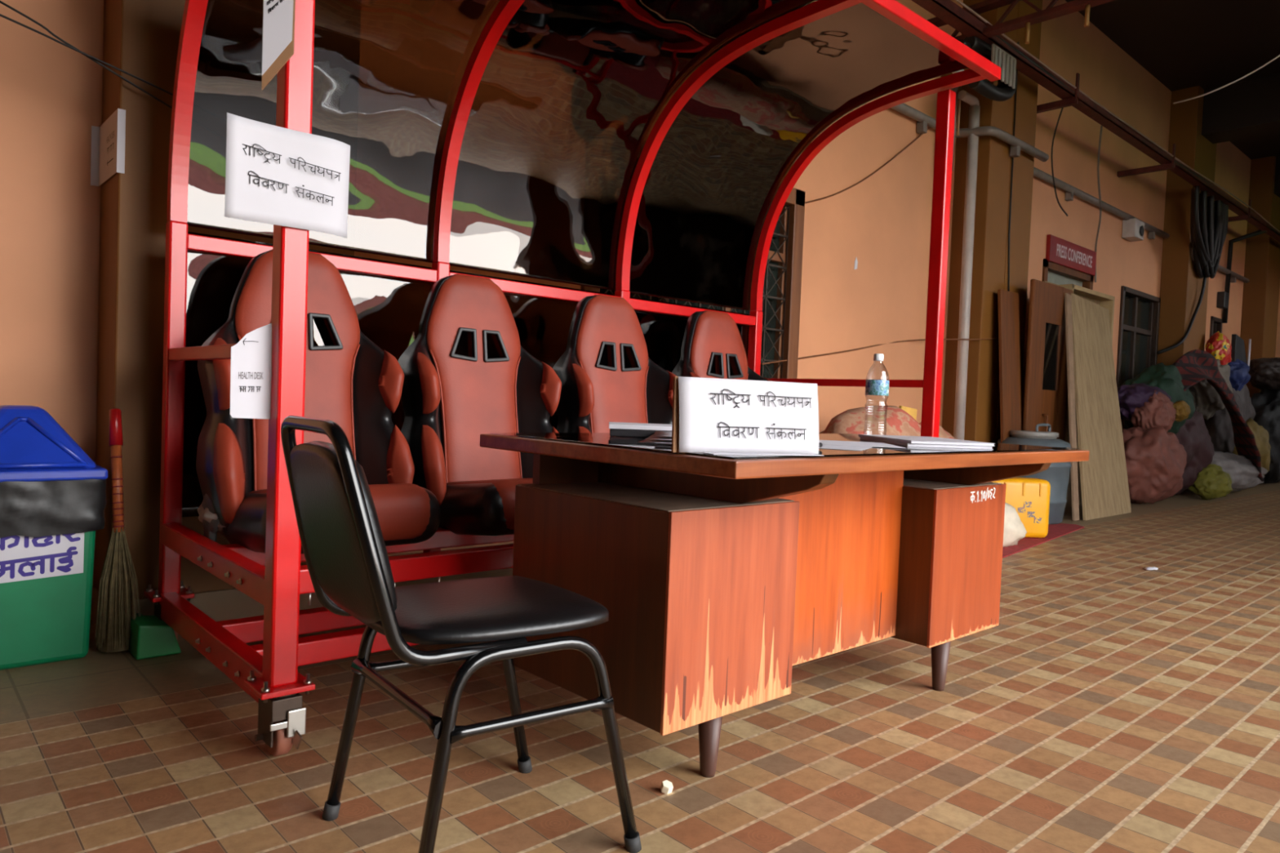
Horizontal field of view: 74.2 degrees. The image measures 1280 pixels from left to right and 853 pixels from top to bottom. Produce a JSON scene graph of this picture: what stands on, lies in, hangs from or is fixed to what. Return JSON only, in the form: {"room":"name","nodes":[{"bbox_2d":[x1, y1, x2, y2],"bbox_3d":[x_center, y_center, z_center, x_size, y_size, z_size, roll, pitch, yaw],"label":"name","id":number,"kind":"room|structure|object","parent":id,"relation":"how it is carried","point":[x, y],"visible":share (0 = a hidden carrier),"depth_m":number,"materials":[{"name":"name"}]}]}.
{"room":"stadium concourse","nodes":[
{"label":"stadium concourse","id":0,"kind":"room"},
{"bbox_2d":[0,480,1279,852],"bbox_3d":[6.939,0.968,7.225,32.000,0.100,6.500,1,2,-42],"label":"floor","id":1,"kind":"structure","parent":0,"point":[1113,704],"depth_m":2.15,"materials":[{"name":"tile"}]},
{"bbox_2d":[0,404,107,670],"bbox_3d":[-1.941,0.326,2.635,0.437,0.785,0.393,1,2,-42],"label":"waste bin","id":2,"kind":"object","parent":1,"relation":"on","point":[53,500],"visible":1,"depth_m":2.55,"materials":[{"name":"green plastic"}]},
{"bbox_2d":[94,408,140,653],"bbox_3d":[-1.671,0.331,2.734,0.128,0.774,0.142,2,2,-13],"label":"broom","id":3,"kind":"object","parent":1,"relation":"on","point":[117,588],"visible":0.98,"depth_m":2.71,"materials":[{"name":"wicker"}]},
{"bbox_2d":[128,613,181,659],"bbox_3d":[-1.614,0.672,2.785,0.128,0.108,0.262,1,2,-42],"label":"dustpan","id":4,"kind":"object","parent":1,"relation":"on","point":[151,637],"visible":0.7,"depth_m":2.69,"materials":[{"name":"green plastic"}]},
{"bbox_2d":[280,415,641,852],"bbox_3d":[-0.354,0.401,1.644,0.608,0.828,0.454,1,2,-36],"label":"chair","id":5,"kind":"object","parent":1,"relation":"on","point":[344,550],"visible":1,"depth_m":1.51,"materials":[{"name":"black leather"}]},
{"bbox_2d":[143,0,1000,756],"bbox_3d":[-0.022,-0.448,3.309,3.088,2.437,1.375,1,2,-42],"label":"shelter","id":6,"kind":"object","parent":1,"relation":"on","point":[651,148],"visible":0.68,"depth_m":3.35,"materials":[{"name":"red paint"}]},
{"bbox_2d":[230,323,271,418],"bbox_3d":[-0.892,-0.129,1.945,0.092,0.224,0.002,1,2,-42],"label":"paper notice","id":7,"kind":"object","parent":6,"relation":"attached to","point":[251,375],"visible":1,"depth_m":1.95,"materials":[{"name":"grey paper"}]},
{"bbox_2d":[261,0,295,90],"bbox_3d":[-0.804,-0.960,1.888,0.068,0.420,0.009,2,2,-11],"label":"sign","id":8,"kind":"object","parent":6,"relation":"attached to","point":[278,15],"visible":1,"depth_m":1.89,"materials":[{"name":"white paper"}]},
{"bbox_2d":[224,112,350,238],"bbox_3d":[-0.789,-0.566,1.931,0.035,0.226,0.296,4,2,39],"label":"paper sign","id":9,"kind":"object","parent":6,"relation":"attached to","point":[277,175],"visible":1,"depth_m":1.92,"materials":[{"name":"white paper"}]},
{"bbox_2d":[195,249,440,554],"bbox_3d":[-1.007,-0.097,2.691,0.648,0.969,0.703,1,2,-42],"label":"seat","id":10,"kind":"object","parent":6,"relation":"on","point":[356,384],"visible":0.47,"depth_m":2.74,"materials":[{"name":"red leather"}]},
{"bbox_2d":[196,502,226,537],"bbox_3d":[-1.282,0.270,2.644,0.184,0.141,0.289,1,2,-42],"label":"cloth bundle","id":11,"kind":"object","parent":10,"relation":"on","point":[206,514],"visible":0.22,"depth_m":2.55,"materials":[{"name":"beige fabric"}]},
{"bbox_2d":[248,483,430,546],"bbox_3d":[-0.951,0.275,2.626,0.472,0.219,0.495,1,2,-42],"label":"cushion","id":12,"kind":"object","parent":10,"relation":"on","point":[402,509],"depth_m":2.53,"materials":[{"name":"red leather"}]},
{"bbox_2d":[398,274,561,536],"bbox_3d":[-0.507,-0.092,3.144,0.648,0.969,0.703,1,2,-42],"label":"seat","id":13,"kind":"object","parent":6,"relation":"on","point":[449,399],"visible":0.8,"depth_m":3.20,"materials":[{"name":"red leather"}]},
{"bbox_2d":[446,478,533,529],"bbox_3d":[-0.451,0.280,3.079,0.472,0.219,0.495,1,2,-42],"label":"cushion","id":14,"kind":"object","parent":13,"relation":"on","point":[499,494],"depth_m":2.79,"materials":[{"name":"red leather"}]},
{"bbox_2d":[552,294,676,432],"bbox_3d":[0.016,-0.086,3.618,0.648,0.969,0.703,1,2,-42],"label":"seat","id":15,"kind":"object","parent":6,"relation":"on","point":[606,372],"visible":0.52,"depth_m":3.71,"materials":[{"name":"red leather"}]},
{"bbox_2d":[671,310,771,381],"bbox_3d":[0.534,-0.081,4.088,0.648,0.969,0.703,1,2,-42],"label":"seat","id":16,"kind":"object","parent":6,"relation":"on","point":[713,346],"visible":0.26,"depth_m":4.19,"materials":[{"name":"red leather"}]},
{"bbox_2d":[660,779,673,794],"bbox_3d":[0.060,0.809,1.898,0.028,0.025,0.027,1,2,-42],"label":"chip","id":17,"kind":"object","parent":1,"relation":"on","point":[666,787],"visible":1,"depth_m":1.89,"materials":[{"name":"white"}]},
{"bbox_2d":[480,432,1089,777],"bbox_3d":[0.498,0.430,2.503,1.718,0.774,0.905,1,2,-42],"label":"office desk","id":18,"kind":"object","parent":1,"relation":"on","point":[715,576],"visible":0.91,"depth_m":2.06,"materials":[{"name":"brown wood"}]},
{"bbox_2d":[608,422,671,437],"bbox_3d":[0.022,0.011,2.408,0.222,0.034,0.224,2,2,-2],"label":"open binder","id":19,"kind":"object","parent":18,"relation":"on","point":[617,428],"visible":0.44,"depth_m":2.30,"materials":[{"name":"black"}]},
{"bbox_2d":[637,439,671,444],"bbox_3d":[0.132,0.036,2.148,0.205,0.007,0.290,3,2,16],"label":"paper sheet","id":20,"kind":"object","parent":18,"relation":"on","point":[653,441],"visible":0.12,"depth_m":2.06,"materials":[{"name":"paper"}]},
{"bbox_2d":[644,434,671,439],"bbox_3d":[0.137,0.028,2.172,0.205,0.007,0.290,3,2,9],"label":"paper sheet","id":21,"kind":"object","parent":20,"relation":"on","point":[651,437],"visible":0.11,"depth_m":2.09,"materials":[{"name":"paper"}]},
{"bbox_2d":[653,431,671,436],"bbox_3d":[0.142,0.020,2.196,0.205,0.007,0.290,2,2,3],"label":"paper sheet","id":22,"kind":"object","parent":21,"relation":"on","point":[660,433],"visible":0.22,"depth_m":2.12,"materials":[{"name":"white paper"}]},
{"bbox_2d":[671,376,822,455],"bbox_3d":[0.228,-0.016,1.781,0.358,0.164,0.163,1,2,-23],"label":"sign","id":23,"kind":"object","parent":18,"relation":"on","point":[711,415],"visible":1,"depth_m":1.76,"materials":[{"name":"white paper"}]},
{"bbox_2d":[819,444,872,450],"bbox_3d":[0.483,0.050,2.237,0.240,0.001,0.330,3,2,22],"label":"paper sheet","id":24,"kind":"object","parent":18,"relation":"on","point":[824,446],"visible":0.36,"depth_m":2.15,"materials":[{"name":"white paper"}]},
{"bbox_2d":[818,440,904,448],"bbox_3d":[0.611,0.049,2.393,0.210,0.001,0.300,2,2,5],"label":"paper sheet","id":25,"kind":"object","parent":18,"relation":"on","point":[823,442],"visible":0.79,"depth_m":2.37,"materials":[{"name":"white paper"}]},
{"bbox_2d":[863,353,888,434],"bbox_3d":[0.838,-0.108,2.994,0.080,0.297,0.080,1,2,-42],"label":"water bottle","id":26,"kind":"object","parent":18,"relation":"on","point":[873,387],"visible":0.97,"depth_m":2.96,"materials":[{"name":"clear plastic"}]},
{"bbox_2d":[859,436,993,449],"bbox_3d":[0.861,0.050,2.586,0.254,0.008,0.384,2,2,-5],"label":"paperback","id":27,"kind":"object","parent":18,"relation":"on","point":[905,444],"visible":0.66,"depth_m":2.40,"materials":[{"name":"white paper"}]},
{"bbox_2d":[858,434,995,446],"bbox_3d":[0.862,0.041,2.586,0.254,0.008,0.384,2,2,-8],"label":"paperback","id":28,"kind":"object","parent":27,"relation":"on","point":[908,439],"visible":1,"depth_m":2.47,"materials":[{"name":"white paper"}]},
{"bbox_2d":[953,90,980,439],"bbox_3d":[2.600,-0.958,6.883,0.282,3.434,0.084,1,2,-42],"label":"pipe","id":29,"kind":"object","parent":1,"relation":"on","point":[975,108],"visible":0.93,"depth_m":6.90,"materials":[{"name":"grey plastic"}]},
{"bbox_2d":[950,86,958,171],"bbox_3d":[2.491,-2.454,6.765,0.085,0.822,0.068,1,2,-42],"label":"pipe","id":30,"kind":"object","parent":29,"relation":"attached to","point":[955,90],"visible":0.16,"depth_m":6.74,"materials":[{"name":"metal"}]},
{"bbox_2d":[955,85,961,136],"bbox_3d":[2.571,-2.602,6.813,0.022,0.520,0.022,2,2,-20],"label":"pipe","id":31,"kind":"object","parent":29,"relation":"attached to","point":[959,87],"visible":0.65,"depth_m":6.81,"materials":[{"name":"gold metal"}]},
{"bbox_2d":[996,423,1071,524],"bbox_3d":[3.231,0.375,6.975,0.576,0.810,0.576,1,2,-42],"label":"barrel","id":32,"kind":"object","parent":1,"relation":"on","point":[1057,474],"visible":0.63,"depth_m":6.75,"materials":[{"name":"grey plastic"}]},
{"bbox_2d":[1002,523,1084,558],"bbox_3d":[2.286,0.780,5.735,3.300,0.007,1.050,1,2,-42],"label":"mat","id":33,"kind":"object","parent":1,"relation":"on","point":[1055,531],"visible":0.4,"depth_m":5.95,"materials":[{"name":"fabric"}]},
{"bbox_2d":[819,405,956,439],"bbox_3d":[1.595,0.310,5.447,1.634,0.896,0.682,1,2,-42],"label":"sack","id":34,"kind":"object","parent":33,"relation":"on","point":[900,420],"visible":0.16,"depth_m":5.12,"materials":[{"name":"fabric"}]},
{"bbox_2d":[997,288,1021,443],"bbox_3d":[3.092,-0.177,7.059,0.340,1.901,0.164,1,2,-42],"label":"board","id":35,"kind":"object","parent":33,"relation":"on","point":[1007,301],"visible":0.56,"depth_m":7.03,"materials":[{"name":"brown wood"}]},
{"bbox_2d":[1002,502,1026,546],"bbox_3d":[2.300,0.634,5.586,0.494,0.294,0.270,2,2,-13],"label":"plastic sack","id":36,"kind":"object","parent":33,"relation":"on","point":[1014,531],"visible":0.28,"depth_m":5.51,"materials":[{"name":"white plastic"}]},
{"bbox_2d":[991,477,1050,537],"bbox_3d":[2.652,0.573,6.029,0.470,0.415,0.206,2,2,-1],"label":"container","id":37,"kind":"object","parent":33,"relation":"on","point":[1029,497],"visible":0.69,"depth_m":5.93,"materials":[{"name":"plastic"}]},
{"bbox_2d":[1022,279,1073,441],"bbox_3d":[3.588,-0.230,7.414,0.830,2.019,0.090,1,2,-42],"label":"panel","id":38,"kind":"object","parent":1,"relation":"on","point":[1046,388],"visible":0.62,"depth_m":7.36,"materials":[{"name":"brown wood"}]},
{"bbox_2d":[1064,293,1079,520],"bbox_3d":[3.755,-0.196,7.361,0.085,1.969,0.547,2,2,7],"label":"plank","id":39,"kind":"object","parent":1,"relation":"on","point":[1068,298],"visible":1,"depth_m":7.35,"materials":[{"name":"brown wood"}]},
{"bbox_2d":[1043,280,1115,507],"bbox_3d":[4.122,-0.258,8.024,1.360,2.079,0.140,1,2,-42],"label":"board","id":40,"kind":"object","parent":1,"relation":"on","point":[1107,301],"visible":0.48,"depth_m":8.19,"materials":[{"name":"brown wood"}]},
{"bbox_2d":[1071,293,1131,520],"bbox_3d":[4.169,-0.202,7.718,1.299,1.989,0.389,1,2,-42],"label":"plywood sheet","id":41,"kind":"object","parent":1,"relation":"on","point":[1104,488],"visible":1,"depth_m":7.70,"materials":[{"name":"beige wood"}]},
{"bbox_2d":[1144,566,1158,570],"bbox_3d":[2.994,0.830,4.951,0.121,0.012,0.068,1,2,-42],"label":"paper scrap","id":42,"kind":"object","parent":1,"relation":"on","point":[1150,568],"visible":1,"depth_m":4.94,"materials":[{"name":"white paper"}]},
{"bbox_2d":[1122,426,1186,503],"bbox_3d":[5.182,0.394,8.745,1.308,0.814,0.750,1,2,-42],"label":"cloth bag","id":43,"kind":"object","parent":1,"relation":"on","point":[1156,461],"visible":0.77,"depth_m":8.43,"materials":[{"name":"pink fabric"}]},
{"bbox_2d":[1116,382,1171,421],"bbox_3d":[5.333,-0.259,9.014,1.114,0.426,0.494,1,2,-42],"label":"bag","id":44,"kind":"object","parent":43,"relation":"on","point":[1131,397],"visible":0.56,"depth_m":8.71,"materials":[{"name":"purple fabric"}]},
{"bbox_2d":[1130,390,1176,431],"bbox_3d":[5.327,-0.116,8.786,0.542,0.523,0.400,1,2,-42],"label":"bag","id":45,"kind":"object","parent":43,"relation":"on","point":[1159,411],"visible":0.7,"depth_m":8.63,"materials":[{"name":"pink fabric"}]},
{"bbox_2d":[1175,408,1213,495],"bbox_3d":[6.130,0.265,9.675,1.256,1.079,0.690,1,2,-42],"label":"bundle","id":46,"kind":"object","parent":1,"relation":"on","point":[1193,435],"visible":0.34,"depth_m":9.37,"materials":[{"name":"purple fabric"}]},
{"bbox_2d":[1121,362,1195,434],"bbox_3d":[5.824,-0.231,9.498,1.495,0.980,0.650,1,2,-42],"label":"sack","id":47,"kind":"object","parent":46,"relation":"on","point":[1168,379],"visible":0.39,"depth_m":9.23,"materials":[{"name":"green fabric"}]},
{"bbox_2d":[1173,400,1190,422],"bbox_3d":[5.774,-0.164,9.051,0.306,0.235,0.196,1,2,-42],"label":"bag","id":48,"kind":"object","parent":47,"relation":"on","point":[1182,408],"visible":0.77,"depth_m":8.96,"materials":[{"name":"yellow fabric"}]},
{"bbox_2d":[1188,463,1232,499],"bbox_3d":[6.424,0.621,9.531,0.501,0.406,0.444,1,2,-42],"label":"cloth bag","id":49,"kind":"object","parent":1,"relation":"on","point":[1211,482],"visible":0.84,"depth_m":9.37,"materials":[{"name":"fabric"}]},
{"bbox_2d":[1186,450,1267,492],"bbox_3d":[7.062,0.554,10.329,1.973,0.510,0.549,1,2,-30],"label":"sack","id":50,"kind":"object","parent":1,"relation":"on","point":[1242,470],"visible":0.43,"depth_m":10.19,"materials":[{"name":"grey fabric"}]},
{"bbox_2d":[1172,349,1264,481],"bbox_3d":[6.858,-0.112,9.973,2.231,1.535,0.428,1,2,-34],"label":"plaid blanket","id":51,"kind":"object","parent":50,"relation":"on","point":[1195,366],"visible":0.87,"depth_m":9.96,"materials":[{"name":"fabric"}]},
{"bbox_2d":[1203,384,1255,453],"bbox_3d":[7.934,-0.065,11.508,1.363,1.564,0.588,1,2,-42],"label":"bundle","id":52,"kind":"object","parent":1,"relation":"on","point":[1220,428],"visible":0.18,"depth_m":11.07,"materials":[{"name":"grey fabric"}]},
{"bbox_2d":[1188,359,1233,420],"bbox_3d":[7.219,-0.501,10.828,1.244,0.849,0.564,1,2,-42],"label":"bundle","id":53,"kind":"object","parent":52,"relation":"on","point":[1206,401],"visible":0.41,"depth_m":10.50,"materials":[{"name":"grey fabric"}]},
{"bbox_2d":[1204,331,1231,364],"bbox_3d":[7.514,-0.970,10.996,0.557,0.538,0.276,1,2,-42],"label":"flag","id":54,"kind":"object","parent":53,"relation":"on","point":[1218,345],"visible":0.65,"depth_m":10.86,"materials":[{"name":"red fabric"}]},
{"bbox_2d":[1231,333,1246,363],"bbox_3d":[8.022,-0.972,11.338,0.698,0.499,0.089,1,2,-42],"label":"board","id":55,"kind":"object","parent":52,"relation":"on","point":[1237,351],"visible":0.64,"depth_m":11.22,"materials":[{"name":"plastic"}]},
{"bbox_2d":[1247,338,1251,366],"bbox_3d":[8.266,-0.968,11.485,0.027,0.446,0.128,4,2,36],"label":"stick","id":56,"kind":"object","parent":55,"relation":"on","point":[1250,340],"visible":0.75,"depth_m":11.48,"materials":[{"name":"white paper"}]},
{"bbox_2d":[1227,359,1250,391],"bbox_3d":[7.820,-0.674,11.241,0.711,0.522,0.469,1,2,-42],"label":"bag","id":57,"kind":"object","parent":52,"relation":"on","point":[1239,376],"visible":0.44,"depth_m":11.03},
{"bbox_2d":[1232,417,1271,475],"bbox_3d":[8.067,0.357,11.279,0.676,0.952,0.556,1,2,-42],"label":"cloth","id":58,"kind":"object","parent":1,"relation":"on","point":[1261,436],"visible":0.32,"depth_m":11.04,"materials":[{"name":"yellow fabric"}]},
{"bbox_2d":[1250,388,1279,483],"bbox_3d":[9.530,0.083,12.728,2.306,1.522,0.827,1,2,-42],"label":"bundle","id":59,"kind":"object","parent":1,"relation":"on","point":[1266,404],"visible":0.52,"depth_m":12.08,"materials":[{"name":"black fabric"}]},
{"bbox_2d":[1248,357,1279,390],"bbox_3d":[9.261,-0.774,12.412,1.451,0.484,0.690,1,2,-42],"label":"bundle","id":60,"kind":"object","parent":59,"relation":"on","point":[1264,373],"visible":0.87,"depth_m":12.02,"materials":[{"name":"black fabric"}]},
{"bbox_2d":[0,0,1279,586],"bbox_3d":[4.997,-1.829,9.399,32.000,5.200,0.200,1,2,-42],"label":"wall","id":61,"kind":"structure","parent":0,"point":[51,93],"depth_m":6.14,"materials":[{"name":"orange paint"}]},
{"bbox_2d":[0,0,172,109],"bbox_3d":[-1.886,-1.230,2.616,1.902,0.706,0.013,1,2,-42],"label":"cable","id":62,"kind":"object","parent":61,"relation":"attached to","point":[1,2],"visible":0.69,"depth_m":2.72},
{"bbox_2d":[0,13,173,95],"bbox_3d":[-1.881,-1.210,2.611,1.902,0.466,0.018,1,2,-42],"label":"cable","id":63,"kind":"object","parent":61,"relation":"attached to","point":[1,15],"visible":0.61,"depth_m":2.70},
{"bbox_2d":[90,108,125,186],"bbox_3d":[-1.838,-0.958,2.921,0.304,0.210,0.024,4,2,43],"label":"notice","id":64,"kind":"object","parent":61,"relation":"attached to","point":[108,140],"visible":1,"depth_m":2.91,"materials":[{"name":"white paper"}]},
{"bbox_2d":[93,0,354,599],"bbox_3d":[-1.504,-1.885,3.185,0.820,5.200,0.320,1,2,-42],"label":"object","id":65,"kind":"structure","parent":61,"relation":"attached to","point":[141,37],"depth_m":2.90,"materials":[{"name":"brown paint"}]},
{"bbox_2d":[90,543,511,625],"bbox_3d":[5.066,0.720,9.294,32.000,0.120,0.322,1,2,-42],"label":"baseboard","id":66,"kind":"structure","parent":61,"relation":"attached to","point":[231,603],"depth_m":3.10,"materials":[{"name":"tile"}]},
{"bbox_2d":[581,187,805,378],"bbox_3d":[0.352,-0.865,5.184,1.870,1.480,0.150,1,2,-42],"label":"lattice frame","id":67,"kind":"object","parent":61,"relation":"in","point":[781,295],"depth_m":5.70,"materials":[{"name":"black metal"}]},
{"bbox_2d":[853,257,857,269],"bbox_3d":[1.587,-1.197,6.215,0.040,0.095,0.003,1,2,-42],"label":"chip","id":68,"kind":"object","parent":61,"relation":"attached to","point":[855,260],"visible":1,"depth_m":6.21,"materials":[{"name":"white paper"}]},
{"bbox_2d":[804,128,928,203],"bbox_3d":[1.670,-1.932,6.222,1.605,0.899,0.032,1,2,-41],"label":"wire","id":69,"kind":"object","parent":61,"relation":"attached to","point":[917,137],"visible":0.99,"depth_m":6.24,"materials":[{"name":"black plastic"}]},
{"bbox_2d":[760,337,998,364],"bbox_3d":[1.887,-0.584,6.428,2.817,0.390,0.228,1,2,-35],"label":"wire","id":70,"kind":"object","parent":61,"relation":"attached to","point":[780,361],"visible":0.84,"depth_m":6.33,"materials":[{"name":"black plastic"}]},
{"bbox_2d":[890,102,1048,161],"bbox_3d":[2.337,-2.360,6.547,3.020,0.174,0.386,1,2,-42],"label":"conduit pipe","id":71,"kind":"object","parent":61,"relation":"attached to","point":[923,120],"visible":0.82,"depth_m":6.82,"materials":[{"name":"grey plastic"}]},
{"bbox_2d":[942,0,1042,443],"bbox_3d":[3.036,-1.839,7.296,0.830,5.200,0.324,1,2,-42],"label":"pillar","id":72,"kind":"structure","parent":61,"relation":"attached to","point":[990,248],"depth_m":7.08,"materials":[{"name":"brown paint"}]},
{"bbox_2d":[1007,41,1018,291],"bbox_3d":[3.168,-1.900,7.188,0.136,2.661,0.016,1,2,-42],"label":"cable","id":73,"kind":"object","parent":61,"relation":"attached to","point":[1015,106],"visible":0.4,"depth_m":7.15,"materials":[{"name":"black rubber"}]},
{"bbox_2d":[927,0,1115,44],"bbox_3d":[4.239,-2.811,4.393,0.100,0.380,6.100,1,2,-42],"label":"roof truss","id":74,"kind":"object","parent":61,"relation":"attached to","point":[1051,12],"visible":0.61,"depth_m":6.03,"materials":[{"name":"metal"}]},
{"bbox_2d":[1041,258,1093,289],"bbox_3d":[4.372,-0.444,8.845,1.250,2.420,0.120,1,2,-42],"label":"door","id":75,"kind":"structure","parent":61,"relation":"in","point":[1052,273],"depth_m":8.77,"materials":[{"name":"brown wood"}]},
{"bbox_2d":[1045,234,1096,275],"bbox_3d":[4.482,-1.764,8.775,1.200,0.260,0.042,1,2,-42],"label":"room sign","id":76,"kind":"object","parent":61,"relation":"attached to","point":[1060,251],"visible":1,"depth_m":8.70,"materials":[{"name":"red plastic"}]},
{"bbox_2d":[911,0,1279,242],"bbox_3d":[8.927,-2.903,12.372,22.000,0.260,0.559,1,2,-42],"label":"cable tray","id":77,"kind":"object","parent":61,"relation":"attached to","point":[946,11],"visible":0.8,"depth_m":7.61,"materials":[{"name":"metal"}]},
{"bbox_2d":[958,35,1017,101],"bbox_3d":[2.674,-2.720,6.441,0.776,0.432,0.192,1,2,-42],"label":"cable coil","id":78,"kind":"object","parent":77,"relation":"hanging from","point":[1006,86],"visible":0.85,"depth_m":6.39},
{"bbox_2d":[1050,107,1068,216],"bbox_3d":[3.933,-2.478,7.918,0.116,0.820,0.995,3,2,30],"label":"wire","id":79,"kind":"object","parent":77,"relation":"hanging from","point":[1060,206],"visible":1,"depth_m":7.77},
{"bbox_2d":[1094,125,1102,282],"bbox_3d":[4.709,-2.236,8.688,0.053,1.336,1.230,3,2,29],"label":"hanging wire","id":80,"kind":"object","parent":77,"relation":"hanging from","point":[1101,126],"visible":0.94,"depth_m":8.58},
{"bbox_2d":[955,0,1279,231],"bbox_3d":[9.256,-2.893,12.306,22.400,0.053,0.037,1,2,-42],"label":"cable","id":81,"kind":"object","parent":77,"relation":"on","point":[957,1],"visible":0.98,"depth_m":7.71,"materials":[{"name":"metal"}]},
{"bbox_2d":[996,35,1279,235],"bbox_3d":[9.234,-2.860,12.329,22.400,0.070,0.057,1,2,-42],"label":"cable","id":82,"kind":"object","parent":77,"relation":"on","point":[1020,52],"visible":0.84,"depth_m":6.96,"materials":[{"name":"black rubber"}]},
{"bbox_2d":[1190,186,1228,278],"bbox_3d":[7.049,-2.372,10.538,1.412,1.004,0.167,1,2,-42],"label":"bunch","id":83,"kind":"object","parent":77,"relation":"hanging from","point":[1209,218],"visible":1,"depth_m":10.47,"materials":[{"name":"black rubber"}]},
{"bbox_2d":[1156,275,1206,354],"bbox_3d":[6.813,-1.486,10.532,0.832,1.220,0.155,1,2,-22],"label":"loose cable","id":84,"kind":"object","parent":83,"relation":"hanging from","point":[1204,281],"visible":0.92,"depth_m":10.54,"materials":[{"name":"black rubber"}]},
{"bbox_2d":[1222,229,1266,323],"bbox_3d":[8.848,-2.202,12.392,0.070,1.354,0.485,1,2,-42],"label":"pipe","id":85,"kind":"object","parent":77,"relation":"hanging from","point":[1224,317],"visible":0.93,"depth_m":12.50,"materials":[{"name":"metal"}]},
{"bbox_2d":[1033,166,1169,239],"bbox_3d":[4.961,-2.365,9.131,4.420,0.144,0.076,1,2,-42],"label":"conduit pipe","id":86,"kind":"object","parent":61,"relation":"attached to","point":[1070,190],"visible":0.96,"depth_m":8.86,"materials":[{"name":"grey plastic"}]},
{"bbox_2d":[1121,217,1144,241],"bbox_3d":[5.705,-2.269,9.769,0.300,0.210,0.158,1,2,-42],"label":"wall speaker","id":87,"kind":"object","parent":61,"relation":"attached to","point":[1133,229],"visible":1,"depth_m":9.69,"materials":[{"name":"plastic"}]},
{"bbox_2d":[1115,285,1160,387],"bbox_3d":[5.997,-0.873,10.295,1.300,1.510,0.150,1,2,-42],"label":"window","id":88,"kind":"structure","parent":61,"relation":"in","point":[1140,311],"depth_m":10.30,"materials":[{"name":"brown wood"}]},
{"bbox_2d":[1156,85,1216,365],"bbox_3d":[6.999,-1.799,10.890,0.870,5.200,0.320,1,2,-42],"label":"pillar","id":89,"kind":"structure","parent":61,"relation":"attached to","point":[1180,286],"depth_m":10.58,"materials":[{"name":"brown paint"}]},
{"bbox_2d":[1209,315,1222,337],"bbox_3d":[8.368,-0.844,12.444,0.500,1.500,0.150,1,2,-42],"label":"window","id":90,"kind":"structure","parent":61,"relation":"in","point":[1215,326],"depth_m":12.43,"materials":[{"name":"brown wood"}]},
{"bbox_2d":[1191,243,1248,283],"bbox_3d":[8.076,-2.251,11.874,0.349,0.145,3.919,4,2,42],"label":"conduit pipe","id":91,"kind":"object","parent":61,"relation":"attached to","point":[1234,276],"visible":0.27,"depth_m":12.71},
{"bbox_2d":[1216,291,1228,308],"bbox_3d":[8.545,-1.852,12.409,0.200,0.230,0.102,1,2,-42],"label":"meter box","id":92,"kind":"object","parent":61,"relation":"attached to","point":[1222,302],"visible":1,"depth_m":12.35,"materials":[{"name":"plastic"}]},
{"bbox_2d":[1240,155,1279,398],"bbox_3d":[9.882,-1.770,13.502,0.850,5.200,0.320,1,2,-42],"label":"trim","id":93,"kind":"structure","parent":61,"relation":"attached to","point":[1260,296],"depth_m":13.20,"materials":[{"name":"brown paint"}]},
{"bbox_2d":[1065,0,1279,198],"bbox_3d":[7.162,-3.923,7.033,32.000,0.800,6.400,1,2,-42],"label":"ceiling","id":94,"kind":"structure","parent":0,"point":[1210,45],"depth_m":9.47,"materials":[{"name":"concrete"}]},
{"bbox_2d":[1173,54,1279,104],"bbox_3d":[4.482,-2.738,6.023,0.126,0.520,1.414,1,2,-26],"label":"hanging wire","id":95,"kind":"object","parent":94,"relation":"hanging from","point":[1277,56],"visible":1,"depth_m":6.20,"materials":[{"name":"white plastic"}]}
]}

